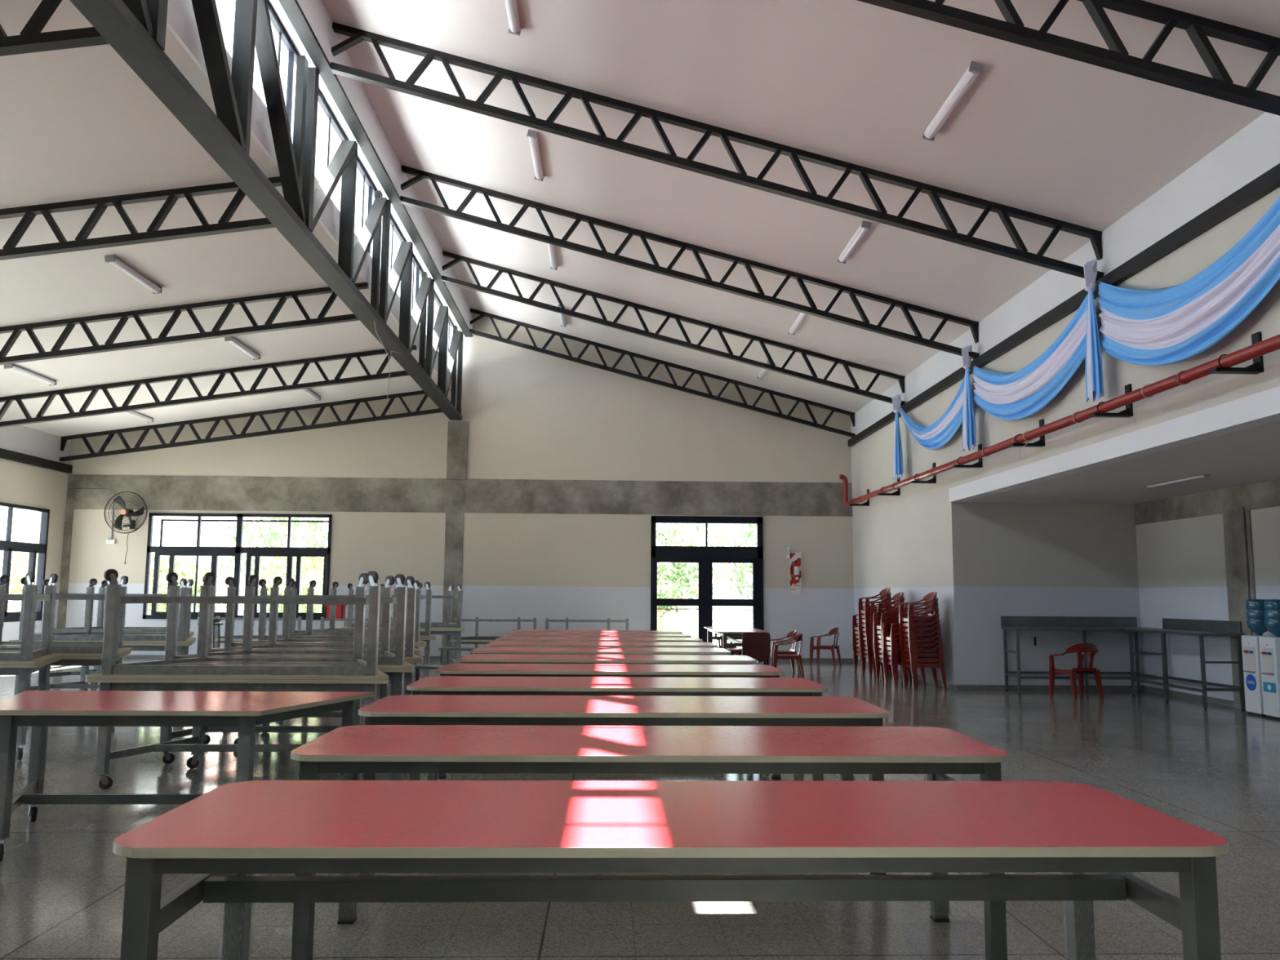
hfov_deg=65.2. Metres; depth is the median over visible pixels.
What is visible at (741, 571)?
tree
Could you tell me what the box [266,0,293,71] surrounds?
window
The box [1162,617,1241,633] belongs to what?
backsplash
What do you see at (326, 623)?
bin
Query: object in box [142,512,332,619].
window
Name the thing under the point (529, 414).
wall
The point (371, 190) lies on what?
window
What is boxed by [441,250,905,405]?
roof truss
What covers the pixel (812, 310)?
roof truss
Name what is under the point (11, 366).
ceiling light
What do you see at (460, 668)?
dining table
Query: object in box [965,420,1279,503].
ceiling
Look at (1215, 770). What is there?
floor
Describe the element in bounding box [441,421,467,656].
concrete column
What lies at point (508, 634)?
dining table
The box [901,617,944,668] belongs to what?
plastic chair
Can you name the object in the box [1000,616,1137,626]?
backsplash
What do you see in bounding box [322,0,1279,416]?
ceiling
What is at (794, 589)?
print
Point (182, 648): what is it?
table
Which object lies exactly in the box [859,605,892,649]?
plastic chair
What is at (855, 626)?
plastic chair
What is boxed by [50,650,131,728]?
table
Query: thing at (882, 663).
plastic chair
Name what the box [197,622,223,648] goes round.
stool
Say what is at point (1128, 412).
bracket
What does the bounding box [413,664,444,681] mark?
bench
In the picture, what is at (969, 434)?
drape tail
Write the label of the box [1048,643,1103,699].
plastic chair
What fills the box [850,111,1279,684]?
wall
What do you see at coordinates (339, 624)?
bin
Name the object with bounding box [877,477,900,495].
bracket
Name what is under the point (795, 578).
fire extinguisher
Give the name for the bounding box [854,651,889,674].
plastic chair
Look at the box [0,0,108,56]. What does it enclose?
roof truss
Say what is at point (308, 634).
table
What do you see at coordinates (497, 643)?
dining table
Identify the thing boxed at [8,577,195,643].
table
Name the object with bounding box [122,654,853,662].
baseboard
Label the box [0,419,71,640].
wall
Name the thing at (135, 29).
girder
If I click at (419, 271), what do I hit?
window
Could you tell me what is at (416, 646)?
table
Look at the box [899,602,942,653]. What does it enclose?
plastic chair
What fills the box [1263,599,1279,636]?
water bottle
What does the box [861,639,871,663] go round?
plastic chair
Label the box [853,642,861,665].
plastic chair
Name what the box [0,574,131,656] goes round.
table
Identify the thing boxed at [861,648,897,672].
plastic chair
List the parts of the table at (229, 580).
leg, leg, cross rail, leg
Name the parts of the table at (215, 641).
leg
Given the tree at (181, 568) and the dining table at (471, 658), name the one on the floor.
the dining table at (471, 658)
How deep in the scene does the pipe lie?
10.65 m
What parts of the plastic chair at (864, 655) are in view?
leg, leg, leg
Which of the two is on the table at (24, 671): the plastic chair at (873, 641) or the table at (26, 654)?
the table at (26, 654)
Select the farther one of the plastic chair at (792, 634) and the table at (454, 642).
the table at (454, 642)
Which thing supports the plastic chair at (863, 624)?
on the plastic chair at (862, 628)
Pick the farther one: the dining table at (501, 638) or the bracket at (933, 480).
the bracket at (933, 480)
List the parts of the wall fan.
blade, blade, pull cord, motor, blade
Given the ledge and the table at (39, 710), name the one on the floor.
the table at (39, 710)
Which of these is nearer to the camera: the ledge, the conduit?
the ledge
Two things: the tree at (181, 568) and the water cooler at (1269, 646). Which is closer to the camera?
the water cooler at (1269, 646)
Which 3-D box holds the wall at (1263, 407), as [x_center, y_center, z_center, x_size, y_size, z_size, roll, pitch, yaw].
[5.564,-0.952,5.966,0.230,0.226,21.280,1,-7,-2]
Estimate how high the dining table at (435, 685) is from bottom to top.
0.870 m
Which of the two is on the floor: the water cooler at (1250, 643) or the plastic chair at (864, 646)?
the water cooler at (1250, 643)
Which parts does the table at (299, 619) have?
leg, leg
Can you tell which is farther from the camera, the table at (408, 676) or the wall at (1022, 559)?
the wall at (1022, 559)
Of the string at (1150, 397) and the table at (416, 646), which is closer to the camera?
the string at (1150, 397)
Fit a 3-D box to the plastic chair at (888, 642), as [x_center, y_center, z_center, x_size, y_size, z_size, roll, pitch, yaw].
[4.509,2.754,17.151,0.556,0.827,0.612,1,-7,-2]
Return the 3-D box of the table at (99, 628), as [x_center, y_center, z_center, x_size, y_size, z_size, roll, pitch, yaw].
[-7.902,1.970,15.498,2.295,0.834,1.130,1,-7,-2]
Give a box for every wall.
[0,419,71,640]
[65,313,853,657]
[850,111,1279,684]
[949,386,1279,502]
[963,502,1143,685]
[1135,506,1279,700]
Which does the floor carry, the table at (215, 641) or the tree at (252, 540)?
the table at (215, 641)
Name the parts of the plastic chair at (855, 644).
leg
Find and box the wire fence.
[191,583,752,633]
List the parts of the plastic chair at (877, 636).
armrest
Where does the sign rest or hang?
attached to the wall at (529, 414)
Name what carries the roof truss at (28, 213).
attached to the ceiling at (78, 123)
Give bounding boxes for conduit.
[66,488,114,539]
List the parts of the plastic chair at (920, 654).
leg, leg, seat, armrest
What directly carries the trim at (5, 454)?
attached to the wall at (20, 483)
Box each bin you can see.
[320,619,329,628]
[334,620,346,628]
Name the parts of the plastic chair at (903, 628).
leg, leg, armrest, seat, armrest, backrest, leg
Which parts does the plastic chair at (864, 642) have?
leg, leg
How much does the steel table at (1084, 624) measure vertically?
1.190 m
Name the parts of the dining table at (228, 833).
leg, leg, leg, leg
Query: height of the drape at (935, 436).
1.098 m
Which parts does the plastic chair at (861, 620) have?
leg, leg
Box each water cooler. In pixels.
[1241,635,1275,716]
[1258,636,1279,719]
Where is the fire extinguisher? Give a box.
[791,559,799,582]
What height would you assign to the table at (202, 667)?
0.834 m
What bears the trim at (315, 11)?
attached to the wall at (529, 414)
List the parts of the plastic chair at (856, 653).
leg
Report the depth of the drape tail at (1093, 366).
11.26 m
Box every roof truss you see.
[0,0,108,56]
[0,176,281,260]
[0,282,368,364]
[0,345,417,427]
[59,390,448,461]
[330,22,1104,280]
[400,164,979,359]
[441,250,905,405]
[469,308,855,437]
[857,0,1279,115]
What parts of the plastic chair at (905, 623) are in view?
armrest, seat, armrest, backrest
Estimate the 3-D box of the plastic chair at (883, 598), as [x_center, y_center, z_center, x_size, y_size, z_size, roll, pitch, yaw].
[4.504,2.549,19.051,0.556,0.827,0.612,1,-7,-2]
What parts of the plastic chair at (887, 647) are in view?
seat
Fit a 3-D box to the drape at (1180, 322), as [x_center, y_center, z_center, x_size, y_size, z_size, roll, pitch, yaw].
[5.180,-1.895,9.335,0.192,1.442,3.785,1,-7,-2]
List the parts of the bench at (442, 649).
leg, leg, seat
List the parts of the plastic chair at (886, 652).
leg, seat, leg, leg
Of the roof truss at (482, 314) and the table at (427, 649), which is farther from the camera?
the roof truss at (482, 314)
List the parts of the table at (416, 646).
leg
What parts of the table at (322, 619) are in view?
leg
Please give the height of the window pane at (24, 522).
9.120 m
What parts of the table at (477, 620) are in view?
leg, leg, leg, leg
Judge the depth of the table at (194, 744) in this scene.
7.70 m
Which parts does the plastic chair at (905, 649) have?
leg, seat, armrest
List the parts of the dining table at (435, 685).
leg, leg, leg, leg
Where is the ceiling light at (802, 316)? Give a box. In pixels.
[787,312,807,334]
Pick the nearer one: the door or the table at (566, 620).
the table at (566, 620)
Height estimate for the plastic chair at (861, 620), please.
0.827 m
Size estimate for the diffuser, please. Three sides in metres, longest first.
1.300 x 0.120 x 0.055 m
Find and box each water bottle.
[1245,599,1267,635]
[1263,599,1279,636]
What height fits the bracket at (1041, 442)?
0.355 m
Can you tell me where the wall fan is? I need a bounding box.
[103,491,147,564]
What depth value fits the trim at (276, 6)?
13.39 m
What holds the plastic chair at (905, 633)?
on the plastic chair at (904, 639)
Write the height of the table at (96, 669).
0.834 m
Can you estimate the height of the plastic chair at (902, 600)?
0.827 m
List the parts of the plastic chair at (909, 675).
leg, leg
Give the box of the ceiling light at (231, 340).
[224,336,260,359]
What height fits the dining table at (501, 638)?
0.870 m
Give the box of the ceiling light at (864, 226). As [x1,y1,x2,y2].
[836,220,871,263]
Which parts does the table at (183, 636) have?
leg, leg, cross rail, leg, leg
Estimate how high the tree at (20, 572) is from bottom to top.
3.310 m
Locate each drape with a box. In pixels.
[898,368,970,449]
[973,290,1093,420]
[1097,195,1279,365]
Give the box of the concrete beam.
[66,474,852,516]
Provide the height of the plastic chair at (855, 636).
0.827 m
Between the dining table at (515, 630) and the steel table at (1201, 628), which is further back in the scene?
the dining table at (515, 630)
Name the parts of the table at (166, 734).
leg, leg, leg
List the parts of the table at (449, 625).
leg, leg, leg, leg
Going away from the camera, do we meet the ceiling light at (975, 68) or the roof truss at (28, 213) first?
the ceiling light at (975, 68)
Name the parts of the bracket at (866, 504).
arm, wall plate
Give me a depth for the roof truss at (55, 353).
14.98 m
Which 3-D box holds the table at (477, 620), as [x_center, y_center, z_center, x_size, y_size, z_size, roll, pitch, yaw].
[-3.126,3.239,21.760,1.889,0.490,0.750,1,-7,-2]
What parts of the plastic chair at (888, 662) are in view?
leg, seat, leg, leg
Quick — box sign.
[789,551,801,595]
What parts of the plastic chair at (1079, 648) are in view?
leg, armrest, leg, seat, leg, backrest, leg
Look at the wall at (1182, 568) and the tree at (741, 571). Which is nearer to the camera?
the wall at (1182, 568)
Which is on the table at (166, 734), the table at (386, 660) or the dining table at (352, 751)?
the table at (386, 660)
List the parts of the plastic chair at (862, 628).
leg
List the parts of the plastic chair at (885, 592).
leg, leg, armrest, seat, armrest, backrest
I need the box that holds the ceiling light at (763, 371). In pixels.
[756,360,770,379]
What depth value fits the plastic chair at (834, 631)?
21.61 m
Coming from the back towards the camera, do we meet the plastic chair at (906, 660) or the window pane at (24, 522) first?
the window pane at (24, 522)
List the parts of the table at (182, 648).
leg, leg, leg, leg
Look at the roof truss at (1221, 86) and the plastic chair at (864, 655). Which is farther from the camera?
the plastic chair at (864, 655)
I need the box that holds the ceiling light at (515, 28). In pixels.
[505,0,521,35]
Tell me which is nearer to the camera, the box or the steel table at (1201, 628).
the steel table at (1201, 628)
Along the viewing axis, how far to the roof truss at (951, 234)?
11.51 m
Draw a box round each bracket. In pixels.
[848,488,869,506]
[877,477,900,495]
[910,462,936,483]
[952,444,982,467]
[1009,418,1044,447]
[1090,383,1133,417]
[1208,331,1263,374]
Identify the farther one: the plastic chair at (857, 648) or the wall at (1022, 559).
the plastic chair at (857, 648)
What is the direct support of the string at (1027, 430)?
attached to the pipe
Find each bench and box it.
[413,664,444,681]
[438,647,475,665]
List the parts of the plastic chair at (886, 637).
leg, armrest, seat, leg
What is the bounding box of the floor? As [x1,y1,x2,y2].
[0,658,1279,959]
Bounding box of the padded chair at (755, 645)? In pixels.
[742,631,770,665]
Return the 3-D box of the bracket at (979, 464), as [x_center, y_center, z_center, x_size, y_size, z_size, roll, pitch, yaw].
[4.978,-0.366,15.206,0.420,0.355,0.100,1,-7,-2]
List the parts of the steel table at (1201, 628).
leg, leg, leg, rail, leg, leg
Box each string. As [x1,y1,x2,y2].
[1020,430,1032,449]
[1134,383,1153,422]
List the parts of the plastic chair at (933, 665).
leg, leg, seat, armrest, leg, leg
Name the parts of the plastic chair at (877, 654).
leg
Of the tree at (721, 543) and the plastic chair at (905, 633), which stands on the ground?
the tree at (721, 543)
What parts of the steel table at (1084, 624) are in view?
leg, leg, rail, leg, leg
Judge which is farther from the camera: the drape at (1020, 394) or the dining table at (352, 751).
the drape at (1020, 394)
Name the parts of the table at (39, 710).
leg, leg, leg, leg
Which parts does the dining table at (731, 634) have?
leg, leg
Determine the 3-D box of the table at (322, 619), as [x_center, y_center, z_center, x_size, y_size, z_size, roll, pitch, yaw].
[-5.901,3.199,21.575,1.889,0.490,0.750,1,-7,-2]
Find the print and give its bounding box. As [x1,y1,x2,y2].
[790,585,801,595]
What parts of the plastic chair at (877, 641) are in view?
leg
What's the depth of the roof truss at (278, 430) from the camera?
22.57 m
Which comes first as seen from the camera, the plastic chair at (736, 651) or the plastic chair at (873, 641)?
the plastic chair at (873, 641)
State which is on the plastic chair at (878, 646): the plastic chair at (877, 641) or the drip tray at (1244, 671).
the plastic chair at (877, 641)
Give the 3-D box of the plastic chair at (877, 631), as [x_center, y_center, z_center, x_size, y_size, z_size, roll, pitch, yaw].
[4.499,2.657,17.786,0.556,0.827,0.612,1,-7,-2]
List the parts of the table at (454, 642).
leg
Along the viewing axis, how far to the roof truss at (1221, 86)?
7.73 m
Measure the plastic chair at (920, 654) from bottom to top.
0.827 m
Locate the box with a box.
[106,539,115,543]
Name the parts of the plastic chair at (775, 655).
leg, leg, armrest, armrest, seat, leg, backrest, leg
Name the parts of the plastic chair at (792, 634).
armrest, seat, armrest, backrest, leg, leg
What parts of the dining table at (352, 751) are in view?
leg, leg, leg, leg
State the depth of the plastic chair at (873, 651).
18.56 m
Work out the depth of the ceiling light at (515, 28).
10.26 m
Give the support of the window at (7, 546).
in the wall at (20, 483)
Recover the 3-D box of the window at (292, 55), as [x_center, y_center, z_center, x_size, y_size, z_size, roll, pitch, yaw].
[-4.080,-4.229,13.378,0.060,1.150,3.870,1,-7,-2]
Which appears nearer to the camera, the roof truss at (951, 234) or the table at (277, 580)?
the table at (277, 580)
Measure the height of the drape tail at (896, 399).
1.612 m
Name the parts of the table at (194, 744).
leg, leg, leg, leg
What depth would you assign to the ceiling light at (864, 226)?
13.48 m
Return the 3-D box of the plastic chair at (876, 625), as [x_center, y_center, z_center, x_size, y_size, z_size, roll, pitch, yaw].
[4.496,2.574,17.799,0.556,0.827,0.612,1,-7,-2]
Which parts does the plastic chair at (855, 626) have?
leg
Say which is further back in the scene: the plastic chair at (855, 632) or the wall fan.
the wall fan
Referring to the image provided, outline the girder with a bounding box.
[69,0,472,420]
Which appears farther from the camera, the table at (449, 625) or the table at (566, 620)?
the table at (566, 620)
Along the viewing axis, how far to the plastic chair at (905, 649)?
16.30 m
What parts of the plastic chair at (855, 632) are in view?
leg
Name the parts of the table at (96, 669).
leg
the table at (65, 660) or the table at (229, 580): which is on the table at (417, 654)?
the table at (229, 580)
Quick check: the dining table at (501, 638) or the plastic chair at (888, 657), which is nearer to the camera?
the dining table at (501, 638)
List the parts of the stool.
seat, leg, leg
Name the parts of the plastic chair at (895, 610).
leg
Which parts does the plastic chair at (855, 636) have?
leg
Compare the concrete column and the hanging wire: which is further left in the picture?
the hanging wire
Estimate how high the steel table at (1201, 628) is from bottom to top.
1.190 m
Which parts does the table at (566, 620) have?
leg, leg, leg, leg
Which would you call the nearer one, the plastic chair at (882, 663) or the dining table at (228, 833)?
the dining table at (228, 833)
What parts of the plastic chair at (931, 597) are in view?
leg, leg, armrest, seat, armrest, backrest, leg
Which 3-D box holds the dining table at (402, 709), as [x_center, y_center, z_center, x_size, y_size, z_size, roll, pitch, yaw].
[-0.091,1.731,5.762,2.903,0.870,0.904,1,-7,-2]
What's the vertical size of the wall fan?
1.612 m
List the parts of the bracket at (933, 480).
arm, wall plate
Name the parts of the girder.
post, post, post, post, post, post, post, post, post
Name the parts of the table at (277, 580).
leg, leg, cross rail, leg, leg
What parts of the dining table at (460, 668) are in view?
leg, leg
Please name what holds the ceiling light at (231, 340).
attached to the ceiling at (78, 123)
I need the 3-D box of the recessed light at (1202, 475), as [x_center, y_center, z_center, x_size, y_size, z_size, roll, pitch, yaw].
[7.097,0.019,13.216,0.072,0.034,1.380,1,-7,-2]
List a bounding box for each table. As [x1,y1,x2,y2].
[0,571,61,664]
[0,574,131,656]
[0,657,61,759]
[0,690,373,861]
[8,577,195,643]
[14,640,195,695]
[34,578,193,635]
[37,633,193,684]
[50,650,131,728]
[84,568,388,679]
[84,678,388,789]
[112,780,1228,959]
[160,668,414,764]
[164,572,414,668]
[202,576,423,660]
[203,660,422,744]
[212,616,302,639]
[212,640,257,648]
[224,576,421,653]
[257,578,426,644]
[289,581,436,638]
[290,724,1008,959]
[320,616,393,628]
[341,583,466,629]
[358,694,889,875]
[361,653,420,703]
[376,644,426,694]
[406,675,827,781]
[418,637,436,678]
[422,629,466,665]
[435,662,784,778]
[450,617,536,640]
[450,640,495,663]
[459,653,756,664]
[471,646,730,654]
[487,640,717,648]
[495,636,702,642]
[503,632,691,637]
[511,629,682,633]
[545,617,628,630]
[703,626,769,665]
[1000,616,1158,693]
[1124,617,1245,710]
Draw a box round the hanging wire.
[373,320,400,402]
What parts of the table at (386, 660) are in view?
leg, leg, cross rail, leg, leg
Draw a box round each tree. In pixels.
[0,551,29,612]
[147,556,233,614]
[219,516,328,592]
[251,556,324,613]
[655,523,751,637]
[655,524,715,630]
[724,524,756,599]
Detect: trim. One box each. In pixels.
[0,448,72,473]
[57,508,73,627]
[267,0,460,328]
[297,0,472,329]
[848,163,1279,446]
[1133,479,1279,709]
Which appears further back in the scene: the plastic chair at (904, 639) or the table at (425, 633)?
the plastic chair at (904, 639)
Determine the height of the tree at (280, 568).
3.010 m
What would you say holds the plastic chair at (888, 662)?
on the floor
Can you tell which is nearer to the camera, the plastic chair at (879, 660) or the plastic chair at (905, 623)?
the plastic chair at (905, 623)
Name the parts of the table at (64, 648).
leg, cross rail, leg, leg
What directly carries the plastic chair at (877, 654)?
on the plastic chair at (879, 660)
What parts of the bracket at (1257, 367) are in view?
arm, wall plate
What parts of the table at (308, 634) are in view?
leg, leg, cross rail, leg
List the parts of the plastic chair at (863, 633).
leg, leg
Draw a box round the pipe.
[839,333,1279,506]
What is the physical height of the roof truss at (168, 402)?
1.795 m
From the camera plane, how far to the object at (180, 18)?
10.39 m
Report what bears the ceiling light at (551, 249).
attached to the ceiling at (855, 82)
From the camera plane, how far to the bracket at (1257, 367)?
8.67 m
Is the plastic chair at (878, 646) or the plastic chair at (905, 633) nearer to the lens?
the plastic chair at (905, 633)
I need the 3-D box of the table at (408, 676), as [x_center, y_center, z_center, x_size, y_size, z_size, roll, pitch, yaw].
[-3.325,2.257,10.396,2.295,0.834,1.130,1,-7,-2]
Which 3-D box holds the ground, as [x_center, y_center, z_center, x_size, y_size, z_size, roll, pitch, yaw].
[-1.811,8.149,56.026,120.000,0.230,66.765,1,-7,-2]
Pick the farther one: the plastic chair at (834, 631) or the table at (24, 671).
the plastic chair at (834, 631)
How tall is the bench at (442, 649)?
0.650 m
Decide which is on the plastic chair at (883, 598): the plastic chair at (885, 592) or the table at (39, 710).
the plastic chair at (885, 592)
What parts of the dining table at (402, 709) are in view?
leg, leg, leg, leg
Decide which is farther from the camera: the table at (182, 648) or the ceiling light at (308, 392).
the ceiling light at (308, 392)
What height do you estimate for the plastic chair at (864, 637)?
0.827 m
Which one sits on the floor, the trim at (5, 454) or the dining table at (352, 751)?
the dining table at (352, 751)
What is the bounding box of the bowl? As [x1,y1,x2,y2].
[197,617,223,622]
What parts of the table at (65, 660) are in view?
leg, leg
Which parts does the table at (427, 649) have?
leg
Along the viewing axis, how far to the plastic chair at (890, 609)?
18.62 m
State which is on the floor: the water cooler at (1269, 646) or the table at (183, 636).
the water cooler at (1269, 646)
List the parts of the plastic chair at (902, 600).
leg, leg, armrest, armrest, backrest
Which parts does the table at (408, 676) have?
leg, leg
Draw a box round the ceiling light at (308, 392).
[300,388,320,400]
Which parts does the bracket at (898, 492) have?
arm, wall plate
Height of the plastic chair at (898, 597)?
0.827 m
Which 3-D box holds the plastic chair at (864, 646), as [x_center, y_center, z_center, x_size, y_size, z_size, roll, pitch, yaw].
[4.544,3.134,18.987,0.556,0.827,0.612,1,-7,-2]
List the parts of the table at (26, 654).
cross rail, leg, leg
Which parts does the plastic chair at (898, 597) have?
leg, leg, armrest, armrest, backrest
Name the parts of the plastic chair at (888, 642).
leg, seat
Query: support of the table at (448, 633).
on the floor
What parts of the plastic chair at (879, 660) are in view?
leg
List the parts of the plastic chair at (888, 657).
leg, seat, leg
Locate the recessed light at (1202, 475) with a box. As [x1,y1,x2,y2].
[1146,474,1210,488]
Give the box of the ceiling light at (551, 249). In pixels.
[546,243,558,270]
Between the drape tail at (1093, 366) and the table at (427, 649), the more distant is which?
the table at (427, 649)
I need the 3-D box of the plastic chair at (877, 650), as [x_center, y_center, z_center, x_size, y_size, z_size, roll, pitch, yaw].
[4.524,2.991,17.747,0.556,0.827,0.612,1,-7,-2]
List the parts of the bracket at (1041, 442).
arm, wall plate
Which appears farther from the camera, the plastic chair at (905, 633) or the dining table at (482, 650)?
the plastic chair at (905, 633)
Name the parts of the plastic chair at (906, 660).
leg, leg, seat, armrest, leg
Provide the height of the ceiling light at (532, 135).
0.113 m
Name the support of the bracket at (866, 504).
attached to the wall at (911, 543)
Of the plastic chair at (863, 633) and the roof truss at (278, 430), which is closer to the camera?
the plastic chair at (863, 633)
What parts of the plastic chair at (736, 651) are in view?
backrest, seat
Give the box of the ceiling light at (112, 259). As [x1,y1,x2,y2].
[104,254,162,293]
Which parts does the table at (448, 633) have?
leg, leg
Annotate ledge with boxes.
[949,377,1279,488]
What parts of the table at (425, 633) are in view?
leg, leg, leg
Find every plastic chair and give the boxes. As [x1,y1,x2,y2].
[714,633,742,655]
[768,630,799,674]
[771,632,804,678]
[809,626,841,666]
[852,608,876,647]
[852,618,860,652]
[853,622,860,656]
[853,638,860,661]
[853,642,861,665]
[853,647,862,669]
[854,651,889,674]
[857,587,891,631]
[858,591,891,635]
[858,596,891,640]
[859,603,890,644]
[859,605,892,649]
[860,621,871,653]
[860,626,871,658]
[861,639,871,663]
[861,644,891,667]
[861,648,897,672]
[862,653,898,676]
[870,591,904,635]
[870,596,904,640]
[871,604,897,645]
[871,609,897,649]
[871,617,897,654]
[872,601,908,648]
[872,640,881,666]
[872,651,881,670]
[873,606,908,653]
[873,662,911,675]
[874,614,907,656]
[874,619,898,661]
[874,661,911,679]
[875,630,898,666]
[875,647,884,672]
[875,652,884,678]
[876,657,911,682]
[882,611,919,661]
[882,620,918,666]
[883,625,919,671]
[884,637,924,675]
[884,643,925,680]
[884,648,926,686]
[898,591,942,642]
[899,596,942,647]
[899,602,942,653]
[900,607,943,657]
[901,612,944,663]
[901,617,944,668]
[902,627,941,674]
[902,632,946,679]
[902,637,946,684]
[903,643,946,689]
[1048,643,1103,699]
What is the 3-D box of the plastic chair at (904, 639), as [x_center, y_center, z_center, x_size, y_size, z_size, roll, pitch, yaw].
[4.663,2.600,16.534,0.556,0.827,0.612,1,-7,-2]
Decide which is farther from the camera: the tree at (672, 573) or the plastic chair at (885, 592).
the tree at (672, 573)
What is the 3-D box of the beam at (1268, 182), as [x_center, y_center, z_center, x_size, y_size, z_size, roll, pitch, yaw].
[5.341,-2.438,9.480,0.090,0.145,27.935,1,-7,-2]
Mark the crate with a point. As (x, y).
(340, 608)
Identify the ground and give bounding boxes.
[662,613,752,648]
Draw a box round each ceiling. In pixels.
[0,0,449,439]
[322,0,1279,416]
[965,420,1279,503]
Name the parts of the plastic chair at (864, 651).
leg, leg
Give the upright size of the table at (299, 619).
0.490 m
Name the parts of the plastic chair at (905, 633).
seat, armrest, backrest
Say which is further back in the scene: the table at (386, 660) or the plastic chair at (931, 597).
the plastic chair at (931, 597)
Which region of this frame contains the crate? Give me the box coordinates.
[324,604,346,618]
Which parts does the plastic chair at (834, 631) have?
leg, leg, armrest, seat, leg, backrest, leg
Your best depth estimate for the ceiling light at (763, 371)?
21.47 m
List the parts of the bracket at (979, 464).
arm, wall plate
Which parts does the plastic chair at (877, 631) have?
leg, leg, armrest, seat, armrest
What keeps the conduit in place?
attached to the wall at (529, 414)
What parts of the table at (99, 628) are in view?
leg, leg, cross rail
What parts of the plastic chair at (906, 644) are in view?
leg, seat, armrest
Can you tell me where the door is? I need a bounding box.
[650,515,764,662]
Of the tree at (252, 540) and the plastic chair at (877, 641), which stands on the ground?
the tree at (252, 540)
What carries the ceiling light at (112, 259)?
attached to the ceiling at (78, 123)
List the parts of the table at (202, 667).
leg, leg, cross rail, leg, leg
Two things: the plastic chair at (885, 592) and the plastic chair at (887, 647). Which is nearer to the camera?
the plastic chair at (887, 647)
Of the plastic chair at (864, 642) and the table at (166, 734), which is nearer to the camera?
the table at (166, 734)
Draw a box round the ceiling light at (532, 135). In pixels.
[526,128,544,181]
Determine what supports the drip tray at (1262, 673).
on the water cooler at (1269, 646)
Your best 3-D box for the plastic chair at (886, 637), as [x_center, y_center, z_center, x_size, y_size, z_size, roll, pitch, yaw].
[4.507,2.670,17.158,0.556,0.827,0.612,1,-7,-2]
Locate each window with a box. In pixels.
[0,502,49,622]
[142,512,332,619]
[222,0,439,312]
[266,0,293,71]
[285,46,372,228]
[367,182,419,311]
[415,266,453,351]
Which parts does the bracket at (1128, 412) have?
arm, wall plate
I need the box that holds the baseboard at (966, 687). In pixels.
[857,659,1234,706]
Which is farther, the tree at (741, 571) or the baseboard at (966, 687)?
the tree at (741, 571)
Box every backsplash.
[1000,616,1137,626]
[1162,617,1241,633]
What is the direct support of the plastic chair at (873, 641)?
on the plastic chair at (873, 651)
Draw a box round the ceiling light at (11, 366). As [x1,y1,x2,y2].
[4,363,57,386]
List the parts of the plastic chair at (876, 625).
leg, leg, armrest, seat, armrest, backrest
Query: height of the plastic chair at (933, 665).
0.827 m
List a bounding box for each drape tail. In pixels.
[892,394,903,479]
[961,345,976,451]
[1083,259,1103,401]
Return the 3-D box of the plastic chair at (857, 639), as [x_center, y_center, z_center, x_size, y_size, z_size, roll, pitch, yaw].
[4.535,3.128,19.681,0.556,0.827,0.612,1,-7,-2]
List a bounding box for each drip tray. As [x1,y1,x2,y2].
[1243,670,1255,672]
[1261,672,1274,675]
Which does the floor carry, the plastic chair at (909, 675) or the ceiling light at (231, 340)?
the plastic chair at (909, 675)
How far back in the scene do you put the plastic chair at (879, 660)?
17.92 m
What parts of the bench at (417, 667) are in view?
leg, seat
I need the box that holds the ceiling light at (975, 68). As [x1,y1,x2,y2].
[921,61,984,141]
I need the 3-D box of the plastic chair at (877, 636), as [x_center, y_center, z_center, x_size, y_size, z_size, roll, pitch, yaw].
[4.509,2.741,17.779,0.556,0.827,0.612,1,-7,-2]
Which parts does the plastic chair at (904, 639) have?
leg, leg, seat, armrest, leg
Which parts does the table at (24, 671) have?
leg, leg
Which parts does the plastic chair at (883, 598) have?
leg, armrest, backrest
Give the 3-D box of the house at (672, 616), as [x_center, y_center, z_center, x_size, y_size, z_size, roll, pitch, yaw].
[1.322,5.696,62.330,3.000,6.120,5.000,1,-7,-2]

